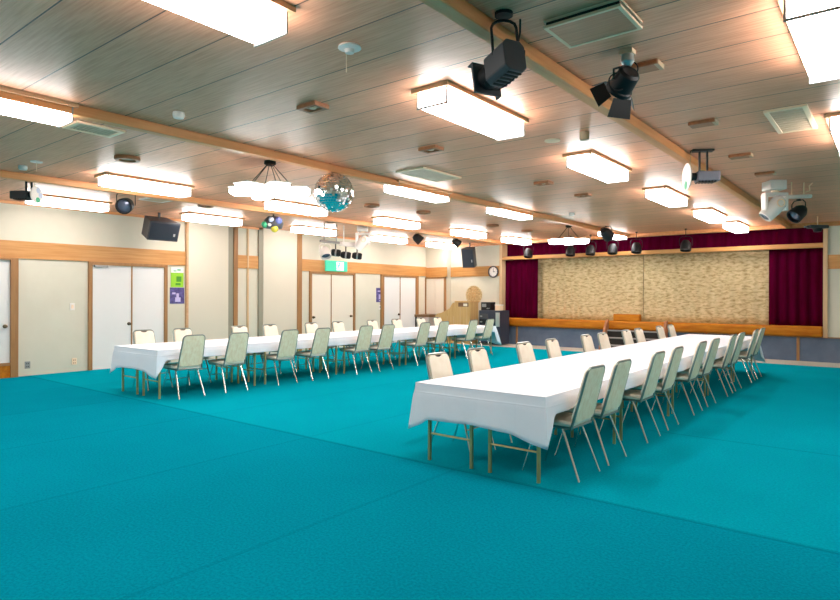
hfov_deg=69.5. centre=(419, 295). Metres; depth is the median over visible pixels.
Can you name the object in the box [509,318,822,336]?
trim
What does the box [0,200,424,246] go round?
trim
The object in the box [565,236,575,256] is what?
spotlight
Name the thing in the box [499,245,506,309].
trim
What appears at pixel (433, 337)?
folding table
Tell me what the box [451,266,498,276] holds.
trim
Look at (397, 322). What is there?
banquet chair
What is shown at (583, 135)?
sensor
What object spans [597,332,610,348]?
banquet chair
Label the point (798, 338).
trim
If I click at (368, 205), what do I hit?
recessed light
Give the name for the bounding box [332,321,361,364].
banquet chair
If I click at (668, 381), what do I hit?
banquet chair
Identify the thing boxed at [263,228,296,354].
wall panel
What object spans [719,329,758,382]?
banquet chair
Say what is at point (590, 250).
spotlight
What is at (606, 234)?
spotlight
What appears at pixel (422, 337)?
banquet chair
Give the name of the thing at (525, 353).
banquet chair
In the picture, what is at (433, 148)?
ceiling fitting
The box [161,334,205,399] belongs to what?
banquet chair
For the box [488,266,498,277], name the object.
wall clock
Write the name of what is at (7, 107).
diffuser
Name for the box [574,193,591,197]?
ceiling fitting
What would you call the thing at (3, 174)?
trim
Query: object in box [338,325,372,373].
banquet chair
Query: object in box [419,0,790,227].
ceiling beam
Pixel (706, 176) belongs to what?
projector
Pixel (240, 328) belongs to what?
banquet chair
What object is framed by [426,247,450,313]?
wall
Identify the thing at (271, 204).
ceiling light
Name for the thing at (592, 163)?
ceiling light
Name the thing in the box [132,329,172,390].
banquet chair
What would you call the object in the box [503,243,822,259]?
trim
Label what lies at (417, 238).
spotlight
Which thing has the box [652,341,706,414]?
banquet chair
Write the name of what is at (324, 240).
rail
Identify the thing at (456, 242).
spotlight
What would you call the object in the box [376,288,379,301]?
poster
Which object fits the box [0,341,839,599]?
floor
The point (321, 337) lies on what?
banquet chair
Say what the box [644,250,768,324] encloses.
folding screen
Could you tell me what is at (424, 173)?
ceiling vent
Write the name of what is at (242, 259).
trim
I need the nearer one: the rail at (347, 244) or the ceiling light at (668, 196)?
the ceiling light at (668, 196)
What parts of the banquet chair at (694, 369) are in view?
seat frame, seat, leg, backrest, leg, frame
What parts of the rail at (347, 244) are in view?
rail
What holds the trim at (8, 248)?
attached to the wall at (51, 334)
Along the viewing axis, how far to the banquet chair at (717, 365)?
9.18 m
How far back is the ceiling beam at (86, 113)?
6.74 m
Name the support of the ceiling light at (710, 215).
attached to the ceiling
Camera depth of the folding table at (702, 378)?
9.46 m
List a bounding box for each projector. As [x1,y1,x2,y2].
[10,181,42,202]
[682,149,720,189]
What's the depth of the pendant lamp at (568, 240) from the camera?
14.31 m
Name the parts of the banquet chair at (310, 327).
backrest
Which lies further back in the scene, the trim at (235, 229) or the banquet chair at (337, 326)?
the trim at (235, 229)
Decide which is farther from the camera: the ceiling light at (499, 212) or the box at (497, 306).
the box at (497, 306)
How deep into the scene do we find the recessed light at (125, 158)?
7.39 m
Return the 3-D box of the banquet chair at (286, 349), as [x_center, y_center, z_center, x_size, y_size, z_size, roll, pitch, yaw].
[-2.408,1.032,10.374,0.597,0.931,0.420,0,0,38]
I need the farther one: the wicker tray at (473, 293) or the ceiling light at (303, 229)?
the wicker tray at (473, 293)
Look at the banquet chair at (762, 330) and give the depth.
11.12 m
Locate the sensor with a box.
[579,131,588,140]
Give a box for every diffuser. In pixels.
[0,98,70,125]
[261,193,278,195]
[291,227,335,235]
[385,185,447,202]
[451,230,485,238]
[487,207,531,219]
[598,232,625,239]
[694,210,723,222]
[831,116,839,151]
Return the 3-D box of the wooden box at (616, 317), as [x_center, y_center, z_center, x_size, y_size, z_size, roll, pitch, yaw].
[5.708,0.600,16.669,0.720,0.190,0.200,0,0,38]
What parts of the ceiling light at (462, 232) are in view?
wooden frame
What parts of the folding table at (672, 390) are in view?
leg, leg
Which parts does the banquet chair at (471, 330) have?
seat, frame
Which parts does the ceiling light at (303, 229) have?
wooden frame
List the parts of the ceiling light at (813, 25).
wooden frame, trim, trim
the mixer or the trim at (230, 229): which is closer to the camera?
the trim at (230, 229)
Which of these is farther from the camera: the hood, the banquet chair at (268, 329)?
the banquet chair at (268, 329)
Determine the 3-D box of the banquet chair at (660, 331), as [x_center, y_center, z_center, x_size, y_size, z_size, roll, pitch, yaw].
[4.896,1.051,11.664,0.597,0.931,0.420,0,0,39]
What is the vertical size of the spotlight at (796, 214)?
0.353 m
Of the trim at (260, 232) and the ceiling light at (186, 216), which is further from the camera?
the trim at (260, 232)
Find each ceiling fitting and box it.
[297,100,328,113]
[418,145,443,153]
[534,180,552,185]
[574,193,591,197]
[631,59,663,73]
[688,118,718,128]
[728,152,752,159]
[754,171,776,176]
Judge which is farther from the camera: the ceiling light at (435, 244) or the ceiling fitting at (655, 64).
the ceiling light at (435, 244)
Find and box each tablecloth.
[110,324,501,378]
[408,334,764,449]
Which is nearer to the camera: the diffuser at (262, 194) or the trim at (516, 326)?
the diffuser at (262, 194)
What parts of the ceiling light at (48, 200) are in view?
wooden frame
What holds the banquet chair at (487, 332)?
on the floor
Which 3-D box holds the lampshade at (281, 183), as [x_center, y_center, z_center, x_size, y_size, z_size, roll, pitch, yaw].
[-1.755,-1.361,7.401,0.250,0.017,0.410,0,0,-30]
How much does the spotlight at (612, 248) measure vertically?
0.580 m
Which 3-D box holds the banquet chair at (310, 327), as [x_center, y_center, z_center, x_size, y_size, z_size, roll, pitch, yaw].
[-2.102,1.032,12.718,0.597,0.931,0.420,0,0,38]
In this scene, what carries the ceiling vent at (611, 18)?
in the ceiling
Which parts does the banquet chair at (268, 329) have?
frame, backrest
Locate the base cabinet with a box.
[415,314,435,340]
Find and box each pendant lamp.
[227,160,310,200]
[548,225,589,244]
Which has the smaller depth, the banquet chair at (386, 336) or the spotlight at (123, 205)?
the spotlight at (123, 205)
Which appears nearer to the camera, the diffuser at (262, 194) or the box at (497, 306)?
the diffuser at (262, 194)
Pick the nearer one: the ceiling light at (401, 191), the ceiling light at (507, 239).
the ceiling light at (401, 191)
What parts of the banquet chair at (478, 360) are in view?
frame, backrest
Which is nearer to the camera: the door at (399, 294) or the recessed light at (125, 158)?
the recessed light at (125, 158)
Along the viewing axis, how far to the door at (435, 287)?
20.37 m
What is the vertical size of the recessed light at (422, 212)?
0.045 m
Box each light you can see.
[0,85,78,127]
[25,194,111,212]
[94,172,194,197]
[114,154,140,162]
[144,0,295,46]
[179,212,244,226]
[197,204,213,207]
[261,199,327,216]
[261,214,283,231]
[289,225,338,236]
[354,225,370,250]
[364,203,379,207]
[371,216,421,229]
[371,235,408,243]
[380,179,451,203]
[411,80,528,140]
[416,210,430,214]
[424,241,456,248]
[448,228,488,238]
[486,203,534,220]
[487,224,498,226]
[499,236,532,244]
[562,150,631,183]
[596,229,628,239]
[642,186,689,207]
[691,207,726,223]
[722,220,749,233]
[759,180,788,221]
[777,0,839,83]
[804,216,828,231]
[825,112,839,156]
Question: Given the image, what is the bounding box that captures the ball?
[314,172,353,211]
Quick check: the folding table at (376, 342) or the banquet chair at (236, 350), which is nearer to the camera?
the banquet chair at (236, 350)
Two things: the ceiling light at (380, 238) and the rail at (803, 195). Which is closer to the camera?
the rail at (803, 195)
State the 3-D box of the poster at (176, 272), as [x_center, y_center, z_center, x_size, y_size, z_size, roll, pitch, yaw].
[-5.428,-0.414,13.526,0.012,0.440,0.300,0,0,38]
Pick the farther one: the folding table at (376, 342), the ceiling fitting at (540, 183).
the folding table at (376, 342)
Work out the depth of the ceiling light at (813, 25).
3.55 m
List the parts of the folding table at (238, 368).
leg, leg, leg, leg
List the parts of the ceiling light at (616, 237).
wooden frame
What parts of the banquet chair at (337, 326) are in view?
backrest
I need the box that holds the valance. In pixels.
[507,228,822,255]
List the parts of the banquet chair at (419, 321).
backrest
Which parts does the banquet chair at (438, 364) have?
leg, frame, backrest, leg, leg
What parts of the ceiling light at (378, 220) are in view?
wooden frame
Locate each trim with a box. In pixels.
[0,170,504,244]
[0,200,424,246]
[0,240,185,265]
[185,221,188,327]
[228,227,232,337]
[233,226,237,325]
[238,255,257,268]
[246,229,248,355]
[257,228,262,354]
[297,233,301,351]
[302,259,425,275]
[426,267,446,276]
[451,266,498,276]
[458,221,839,247]
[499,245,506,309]
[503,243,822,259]
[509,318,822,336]
[516,326,517,342]
[517,326,839,338]
[797,337,799,360]
[823,228,827,337]
[828,255,839,268]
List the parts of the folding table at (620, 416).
leg, leg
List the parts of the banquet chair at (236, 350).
leg, leg, seat, seat frame, leg, frame, leg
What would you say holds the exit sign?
attached to the wall at (51, 334)
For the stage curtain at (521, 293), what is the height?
1.870 m
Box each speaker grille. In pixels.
[149,222,179,240]
[461,249,473,266]
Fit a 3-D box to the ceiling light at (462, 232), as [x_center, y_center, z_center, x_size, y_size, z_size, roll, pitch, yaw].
[1.272,-1.614,15.755,0.370,0.165,1.340,0,0,38]
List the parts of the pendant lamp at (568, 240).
lamp arm, lamp arm, lamp arm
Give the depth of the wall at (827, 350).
17.15 m
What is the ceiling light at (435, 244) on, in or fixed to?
attached to the ceiling
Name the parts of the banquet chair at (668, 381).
leg, seat frame, seat, leg, backrest, leg, frame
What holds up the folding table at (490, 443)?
on the floor
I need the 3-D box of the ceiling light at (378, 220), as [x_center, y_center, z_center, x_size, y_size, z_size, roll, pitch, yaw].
[-0.507,-1.619,13.503,0.370,0.165,1.340,0,0,38]
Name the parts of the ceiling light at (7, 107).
wooden frame, trim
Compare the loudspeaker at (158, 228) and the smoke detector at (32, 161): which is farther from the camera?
the loudspeaker at (158, 228)
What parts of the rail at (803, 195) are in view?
rail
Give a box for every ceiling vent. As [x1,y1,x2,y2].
[62,120,125,137]
[139,197,169,202]
[396,167,461,181]
[543,0,642,48]
[763,104,817,133]
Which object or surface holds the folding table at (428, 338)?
on the floor
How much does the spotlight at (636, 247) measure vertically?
0.580 m
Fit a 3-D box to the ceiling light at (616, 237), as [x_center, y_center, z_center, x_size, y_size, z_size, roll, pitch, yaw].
[5.080,-1.604,15.946,0.370,0.165,1.340,0,0,38]
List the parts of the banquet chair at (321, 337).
leg, seat, seat frame, frame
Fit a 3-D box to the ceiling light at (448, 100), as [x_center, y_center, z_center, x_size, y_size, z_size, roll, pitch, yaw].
[0.487,-1.616,5.404,0.370,0.165,1.340,0,0,38]
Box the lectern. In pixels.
[435,301,479,343]
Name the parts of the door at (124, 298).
panel, panel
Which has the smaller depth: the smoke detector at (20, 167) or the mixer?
the smoke detector at (20, 167)
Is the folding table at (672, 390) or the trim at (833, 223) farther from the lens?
the trim at (833, 223)
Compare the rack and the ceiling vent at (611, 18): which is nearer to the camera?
the ceiling vent at (611, 18)
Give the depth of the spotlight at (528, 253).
17.86 m
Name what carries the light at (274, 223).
hanging from the ceiling
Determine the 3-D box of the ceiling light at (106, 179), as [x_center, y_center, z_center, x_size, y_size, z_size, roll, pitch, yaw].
[-4.064,-1.628,8.998,0.370,0.165,1.340,0,0,38]
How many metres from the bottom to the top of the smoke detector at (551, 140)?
0.022 m
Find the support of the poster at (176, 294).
attached to the wall at (51, 334)
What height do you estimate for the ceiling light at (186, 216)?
0.165 m
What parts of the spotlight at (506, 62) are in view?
mount plate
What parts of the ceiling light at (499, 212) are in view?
wooden frame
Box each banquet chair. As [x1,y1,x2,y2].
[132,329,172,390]
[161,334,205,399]
[172,328,211,384]
[206,332,248,392]
[231,325,266,376]
[259,329,298,385]
[262,324,296,373]
[292,327,329,380]
[305,322,334,368]
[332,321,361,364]
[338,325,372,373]
[361,324,394,370]
[367,320,395,360]
[391,319,418,357]
[400,322,429,365]
[416,318,441,352]
[419,321,448,360]
[425,352,495,453]
[433,317,458,351]
[451,319,477,356]
[467,347,512,442]
[469,319,493,354]
[516,341,535,363]
[522,364,604,481]
[545,338,561,357]
[555,359,631,465]
[580,334,594,351]
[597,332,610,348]
[599,351,664,442]
[621,329,661,380]
[623,346,683,430]
[634,328,645,342]
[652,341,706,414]
[656,325,665,338]
[667,324,701,368]
[669,338,719,406]
[690,334,736,396]
[701,332,744,390]
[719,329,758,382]
[726,328,764,378]
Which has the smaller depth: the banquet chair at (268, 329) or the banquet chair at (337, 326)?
the banquet chair at (268, 329)
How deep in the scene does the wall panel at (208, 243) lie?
14.10 m
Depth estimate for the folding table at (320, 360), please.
10.50 m
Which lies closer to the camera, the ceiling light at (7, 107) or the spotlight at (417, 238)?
the ceiling light at (7, 107)
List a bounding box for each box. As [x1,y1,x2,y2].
[495,304,503,310]
[613,314,640,320]
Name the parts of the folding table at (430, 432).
leg, leg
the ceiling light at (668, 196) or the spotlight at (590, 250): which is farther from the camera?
the spotlight at (590, 250)
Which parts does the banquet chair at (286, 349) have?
leg, seat, seat frame, frame, leg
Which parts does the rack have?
silver panel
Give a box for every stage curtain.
[505,259,537,317]
[769,248,822,326]
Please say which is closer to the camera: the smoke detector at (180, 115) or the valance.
the smoke detector at (180, 115)
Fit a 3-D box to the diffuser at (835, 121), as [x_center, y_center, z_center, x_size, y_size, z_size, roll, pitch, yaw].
[4.322,-1.610,6.032,0.290,0.153,1.250,0,0,38]
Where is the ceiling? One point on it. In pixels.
(730, 62)
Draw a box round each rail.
[320,223,339,243]
[339,225,358,246]
[788,182,812,198]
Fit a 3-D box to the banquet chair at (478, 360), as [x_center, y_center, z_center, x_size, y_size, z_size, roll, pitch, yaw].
[0.840,1.040,6.522,0.597,0.931,0.420,0,0,39]
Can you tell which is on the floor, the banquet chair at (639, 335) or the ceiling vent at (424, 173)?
the banquet chair at (639, 335)
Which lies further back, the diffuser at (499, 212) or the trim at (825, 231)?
the trim at (825, 231)
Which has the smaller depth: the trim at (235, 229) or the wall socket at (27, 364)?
the wall socket at (27, 364)
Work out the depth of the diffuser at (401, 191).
9.33 m
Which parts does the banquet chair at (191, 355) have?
leg, leg, seat, seat frame, leg, frame, leg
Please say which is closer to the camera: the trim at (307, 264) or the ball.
the ball
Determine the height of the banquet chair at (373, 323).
0.931 m
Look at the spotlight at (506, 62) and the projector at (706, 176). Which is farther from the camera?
the projector at (706, 176)
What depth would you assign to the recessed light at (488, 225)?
14.35 m
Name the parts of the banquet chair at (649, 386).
leg, seat, seat frame, leg, backrest, frame, leg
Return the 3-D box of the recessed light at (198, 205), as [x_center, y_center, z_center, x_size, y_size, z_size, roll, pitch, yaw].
[-4.010,-1.688,11.326,0.300,0.045,0.297,0,0,38]
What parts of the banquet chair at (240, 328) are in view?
backrest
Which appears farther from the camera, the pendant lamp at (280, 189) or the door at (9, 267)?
the door at (9, 267)
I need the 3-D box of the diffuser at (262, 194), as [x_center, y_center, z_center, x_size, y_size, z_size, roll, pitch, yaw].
[-1.900,-1.310,7.658,0.340,0.090,0.340,0,0,38]
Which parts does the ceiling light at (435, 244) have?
wooden frame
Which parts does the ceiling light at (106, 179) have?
trim, wooden frame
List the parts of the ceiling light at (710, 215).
wooden frame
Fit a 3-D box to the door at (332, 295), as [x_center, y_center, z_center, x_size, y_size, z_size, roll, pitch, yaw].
[-2.464,0.411,17.223,0.085,2.165,1.760,0,0,38]
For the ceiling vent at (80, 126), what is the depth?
6.17 m
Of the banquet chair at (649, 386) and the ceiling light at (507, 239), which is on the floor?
the banquet chair at (649, 386)
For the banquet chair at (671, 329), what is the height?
0.931 m
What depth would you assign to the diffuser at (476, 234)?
15.59 m
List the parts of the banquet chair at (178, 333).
backrest, frame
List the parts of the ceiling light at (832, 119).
trim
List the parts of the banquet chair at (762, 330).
leg, frame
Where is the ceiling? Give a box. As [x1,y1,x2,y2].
[0,0,839,245]
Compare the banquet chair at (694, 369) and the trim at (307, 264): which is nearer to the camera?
the banquet chair at (694, 369)
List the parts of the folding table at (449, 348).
leg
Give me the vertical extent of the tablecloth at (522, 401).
0.511 m
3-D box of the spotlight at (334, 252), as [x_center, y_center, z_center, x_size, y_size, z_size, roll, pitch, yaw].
[-2.016,-1.089,14.465,0.254,0.303,0.180,0,0,0]
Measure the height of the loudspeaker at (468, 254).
0.798 m
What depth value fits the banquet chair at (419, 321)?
15.71 m
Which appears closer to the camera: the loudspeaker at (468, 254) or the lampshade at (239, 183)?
the lampshade at (239, 183)
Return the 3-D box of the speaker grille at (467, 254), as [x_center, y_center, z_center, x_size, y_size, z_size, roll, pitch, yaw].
[1.515,-1.194,19.260,0.370,0.544,0.145,0,0,28]
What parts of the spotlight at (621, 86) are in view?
barn door, barn door, mount plate, barn door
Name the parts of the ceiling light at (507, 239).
wooden frame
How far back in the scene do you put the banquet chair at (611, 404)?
5.48 m
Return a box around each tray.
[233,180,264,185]
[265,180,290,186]
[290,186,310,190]
[466,286,481,302]
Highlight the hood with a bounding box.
[468,62,501,100]
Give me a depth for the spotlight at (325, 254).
14.13 m
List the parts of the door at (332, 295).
panel, panel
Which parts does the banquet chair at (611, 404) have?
leg, leg, seat frame, seat, leg, backrest, frame, leg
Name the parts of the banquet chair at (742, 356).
seat, leg, leg, frame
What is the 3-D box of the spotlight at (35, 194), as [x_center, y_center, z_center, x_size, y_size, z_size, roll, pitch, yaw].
[-5.661,-1.520,8.674,0.369,0.390,0.240,0,0,6]
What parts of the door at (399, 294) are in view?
panel, panel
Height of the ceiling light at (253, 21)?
0.165 m
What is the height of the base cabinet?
0.880 m
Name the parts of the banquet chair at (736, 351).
seat, leg, backrest, leg, frame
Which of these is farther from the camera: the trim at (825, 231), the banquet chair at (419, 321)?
the banquet chair at (419, 321)
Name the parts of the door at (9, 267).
panel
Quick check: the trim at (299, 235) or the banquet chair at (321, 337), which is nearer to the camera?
the banquet chair at (321, 337)
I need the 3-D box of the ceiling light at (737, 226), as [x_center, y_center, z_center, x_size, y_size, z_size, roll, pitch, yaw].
[7.379,-1.598,14.130,0.370,0.165,1.340,0,0,38]
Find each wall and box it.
[0,203,425,376]
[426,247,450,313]
[451,226,839,362]
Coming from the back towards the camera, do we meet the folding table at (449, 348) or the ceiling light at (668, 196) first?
the folding table at (449, 348)
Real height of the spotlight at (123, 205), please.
0.414 m
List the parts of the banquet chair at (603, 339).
frame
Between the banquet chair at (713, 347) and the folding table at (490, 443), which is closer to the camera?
the folding table at (490, 443)
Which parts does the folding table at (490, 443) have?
leg, leg, leg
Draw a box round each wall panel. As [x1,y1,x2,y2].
[189,221,227,359]
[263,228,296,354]
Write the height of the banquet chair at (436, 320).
0.931 m
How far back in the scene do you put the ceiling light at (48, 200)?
10.63 m
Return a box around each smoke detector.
[18,165,27,170]
[30,160,42,171]
[172,111,184,119]
[338,42,360,72]
[544,138,559,142]
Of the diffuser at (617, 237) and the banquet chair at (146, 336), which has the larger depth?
the diffuser at (617, 237)
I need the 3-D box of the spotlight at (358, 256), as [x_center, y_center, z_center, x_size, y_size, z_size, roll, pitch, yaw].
[-1.564,-1.048,15.038,0.254,0.303,0.180,0,0,0]
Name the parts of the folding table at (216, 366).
leg, leg, leg, leg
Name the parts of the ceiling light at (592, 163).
trim, wooden frame, trim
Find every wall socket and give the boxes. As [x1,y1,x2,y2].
[25,361,29,368]
[72,358,76,364]
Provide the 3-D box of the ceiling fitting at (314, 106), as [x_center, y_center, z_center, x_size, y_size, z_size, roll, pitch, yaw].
[-0.959,-1.685,5.412,0.240,0.035,0.170,0,0,38]
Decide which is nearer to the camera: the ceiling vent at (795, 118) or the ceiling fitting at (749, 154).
the ceiling vent at (795, 118)
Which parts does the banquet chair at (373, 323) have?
backrest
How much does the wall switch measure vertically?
0.140 m
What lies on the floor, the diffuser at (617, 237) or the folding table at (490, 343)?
the folding table at (490, 343)
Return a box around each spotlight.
[115,194,135,213]
[319,243,331,259]
[330,244,340,256]
[341,246,350,258]
[352,250,361,259]
[412,234,423,244]
[452,238,461,247]
[468,9,526,100]
[523,239,532,257]
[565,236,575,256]
[585,235,594,255]
[590,47,638,118]
[600,226,613,241]
[607,239,617,254]
[630,232,642,253]
[679,229,690,251]
[787,199,806,222]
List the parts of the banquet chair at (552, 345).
frame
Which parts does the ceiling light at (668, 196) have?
trim, wooden frame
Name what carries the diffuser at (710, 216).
attached to the ceiling light at (710, 215)
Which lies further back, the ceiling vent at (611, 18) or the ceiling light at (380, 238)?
the ceiling light at (380, 238)
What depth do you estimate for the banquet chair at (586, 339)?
9.00 m
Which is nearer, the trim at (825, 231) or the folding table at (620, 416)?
the folding table at (620, 416)
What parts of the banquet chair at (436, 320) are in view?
backrest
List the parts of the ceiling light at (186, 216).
wooden frame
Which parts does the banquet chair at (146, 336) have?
backrest, frame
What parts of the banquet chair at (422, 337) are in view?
seat, frame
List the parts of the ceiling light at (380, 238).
wooden frame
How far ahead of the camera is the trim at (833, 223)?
15.49 m
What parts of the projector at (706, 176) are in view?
mount plate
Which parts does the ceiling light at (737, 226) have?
wooden frame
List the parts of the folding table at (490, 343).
leg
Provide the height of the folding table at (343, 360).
0.700 m
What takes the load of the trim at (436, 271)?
attached to the wall at (435, 257)
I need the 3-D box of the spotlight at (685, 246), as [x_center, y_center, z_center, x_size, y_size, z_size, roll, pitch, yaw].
[6.661,-1.393,15.169,0.274,0.580,0.276,0,0,-12]
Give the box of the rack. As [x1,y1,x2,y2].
[479,310,508,344]
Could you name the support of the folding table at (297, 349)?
on the floor
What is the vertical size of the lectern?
1.345 m
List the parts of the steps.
panel, panel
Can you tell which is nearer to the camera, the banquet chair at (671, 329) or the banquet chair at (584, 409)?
the banquet chair at (584, 409)
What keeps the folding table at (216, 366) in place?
on the floor
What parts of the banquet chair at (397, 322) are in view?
backrest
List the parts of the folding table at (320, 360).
leg, leg, leg, leg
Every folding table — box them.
[122,356,232,393]
[142,353,255,398]
[226,349,313,380]
[248,346,336,383]
[305,342,377,370]
[327,340,399,372]
[368,338,428,360]
[389,336,450,364]
[418,337,470,354]
[428,420,556,468]
[439,334,491,357]
[488,413,615,482]
[578,390,668,440]
[635,375,705,413]
[675,368,731,394]
[706,356,751,381]
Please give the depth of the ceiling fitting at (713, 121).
5.85 m
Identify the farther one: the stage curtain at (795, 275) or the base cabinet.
the base cabinet
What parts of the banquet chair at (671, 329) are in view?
backrest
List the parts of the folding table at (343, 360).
leg, leg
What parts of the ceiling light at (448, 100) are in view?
trim, trim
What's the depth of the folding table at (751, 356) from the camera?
10.63 m
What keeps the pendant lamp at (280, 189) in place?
hanging from the ceiling
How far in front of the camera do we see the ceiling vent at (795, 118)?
5.73 m
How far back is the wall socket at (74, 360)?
11.84 m
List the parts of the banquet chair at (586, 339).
frame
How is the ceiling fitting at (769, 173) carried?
attached to the ceiling
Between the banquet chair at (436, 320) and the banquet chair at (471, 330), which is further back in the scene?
the banquet chair at (436, 320)
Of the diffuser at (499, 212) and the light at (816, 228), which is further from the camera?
the light at (816, 228)
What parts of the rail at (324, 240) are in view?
rail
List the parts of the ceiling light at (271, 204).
wooden frame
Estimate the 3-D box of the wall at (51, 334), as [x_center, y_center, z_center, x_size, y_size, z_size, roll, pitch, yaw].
[-6.450,-0.117,12.485,0.300,3.200,21.200,0,0,38]
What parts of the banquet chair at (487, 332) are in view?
frame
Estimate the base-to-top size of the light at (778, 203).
0.596 m
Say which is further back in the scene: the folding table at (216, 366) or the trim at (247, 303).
the trim at (247, 303)
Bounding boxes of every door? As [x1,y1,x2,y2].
[0,257,18,377]
[88,261,167,369]
[309,271,355,349]
[380,274,418,342]
[425,277,445,313]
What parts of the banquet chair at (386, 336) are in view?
seat, frame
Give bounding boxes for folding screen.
[538,255,643,320]
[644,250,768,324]
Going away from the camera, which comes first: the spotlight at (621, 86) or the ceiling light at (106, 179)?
the spotlight at (621, 86)
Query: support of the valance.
hanging from the ceiling
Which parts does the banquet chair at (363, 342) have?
seat, frame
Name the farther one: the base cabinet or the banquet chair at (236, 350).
the base cabinet
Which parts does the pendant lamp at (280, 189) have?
lamp arm, lamp arm, lamp arm, lamp arm, lamp arm, lamp arm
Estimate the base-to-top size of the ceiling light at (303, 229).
0.165 m
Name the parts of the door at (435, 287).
panel, panel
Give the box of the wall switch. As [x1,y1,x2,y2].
[70,303,74,309]
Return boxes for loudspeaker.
[141,212,180,241]
[461,243,476,267]
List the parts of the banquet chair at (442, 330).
seat, frame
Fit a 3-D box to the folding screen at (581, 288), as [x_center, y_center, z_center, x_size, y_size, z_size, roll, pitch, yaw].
[4.896,-0.232,17.751,3.280,1.870,0.099,0,0,38]
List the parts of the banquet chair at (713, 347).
seat, leg, backrest, leg, frame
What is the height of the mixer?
0.250 m
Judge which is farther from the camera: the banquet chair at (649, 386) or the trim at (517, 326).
the trim at (517, 326)
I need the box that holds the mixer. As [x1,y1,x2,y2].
[481,302,494,309]
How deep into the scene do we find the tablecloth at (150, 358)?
9.99 m
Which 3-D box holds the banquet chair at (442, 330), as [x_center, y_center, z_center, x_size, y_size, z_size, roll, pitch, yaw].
[0.329,1.039,13.844,0.597,0.931,0.420,0,0,38]
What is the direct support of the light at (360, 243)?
hanging from the ceiling
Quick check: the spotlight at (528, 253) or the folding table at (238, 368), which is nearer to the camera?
the folding table at (238, 368)
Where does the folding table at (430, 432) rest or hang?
on the floor
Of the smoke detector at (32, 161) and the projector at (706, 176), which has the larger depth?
the smoke detector at (32, 161)
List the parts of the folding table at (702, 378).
leg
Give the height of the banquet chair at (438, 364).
0.931 m
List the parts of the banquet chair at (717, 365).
seat, leg, leg, backrest, frame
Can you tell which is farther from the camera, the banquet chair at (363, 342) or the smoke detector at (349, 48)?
the banquet chair at (363, 342)
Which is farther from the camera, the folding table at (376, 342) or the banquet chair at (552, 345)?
the folding table at (376, 342)
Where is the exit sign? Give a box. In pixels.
[325,260,346,271]
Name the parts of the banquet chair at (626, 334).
frame, backrest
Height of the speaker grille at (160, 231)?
0.320 m
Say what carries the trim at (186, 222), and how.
attached to the wall at (51, 334)
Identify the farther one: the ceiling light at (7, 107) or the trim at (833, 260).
the trim at (833, 260)
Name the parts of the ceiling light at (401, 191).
trim, wooden frame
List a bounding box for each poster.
[170,287,183,303]
[171,267,183,286]
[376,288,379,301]
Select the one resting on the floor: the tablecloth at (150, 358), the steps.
the steps
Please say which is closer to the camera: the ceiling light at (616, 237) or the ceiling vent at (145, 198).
the ceiling vent at (145, 198)
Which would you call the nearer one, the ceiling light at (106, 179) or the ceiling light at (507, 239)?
the ceiling light at (106, 179)
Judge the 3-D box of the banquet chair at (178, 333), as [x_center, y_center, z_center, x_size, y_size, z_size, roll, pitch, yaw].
[-3.932,1.028,10.392,0.597,0.931,0.420,0,0,38]
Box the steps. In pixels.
[599,319,667,349]
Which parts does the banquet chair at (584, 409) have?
leg, leg, leg, seat, seat frame, backrest, frame, leg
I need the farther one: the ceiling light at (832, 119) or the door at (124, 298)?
the door at (124, 298)
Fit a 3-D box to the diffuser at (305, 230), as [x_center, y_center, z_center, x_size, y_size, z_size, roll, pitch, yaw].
[-2.649,-1.628,15.195,0.290,0.153,1.250,0,0,38]
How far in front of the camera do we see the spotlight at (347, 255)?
14.67 m
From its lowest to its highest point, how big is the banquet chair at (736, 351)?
0.931 m
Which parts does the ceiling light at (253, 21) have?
trim, wooden frame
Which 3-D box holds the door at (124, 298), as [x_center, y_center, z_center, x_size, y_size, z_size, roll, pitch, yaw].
[-6.068,0.402,12.660,0.085,2.165,1.650,0,0,38]
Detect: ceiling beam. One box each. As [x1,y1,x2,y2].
[0,90,628,236]
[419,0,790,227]

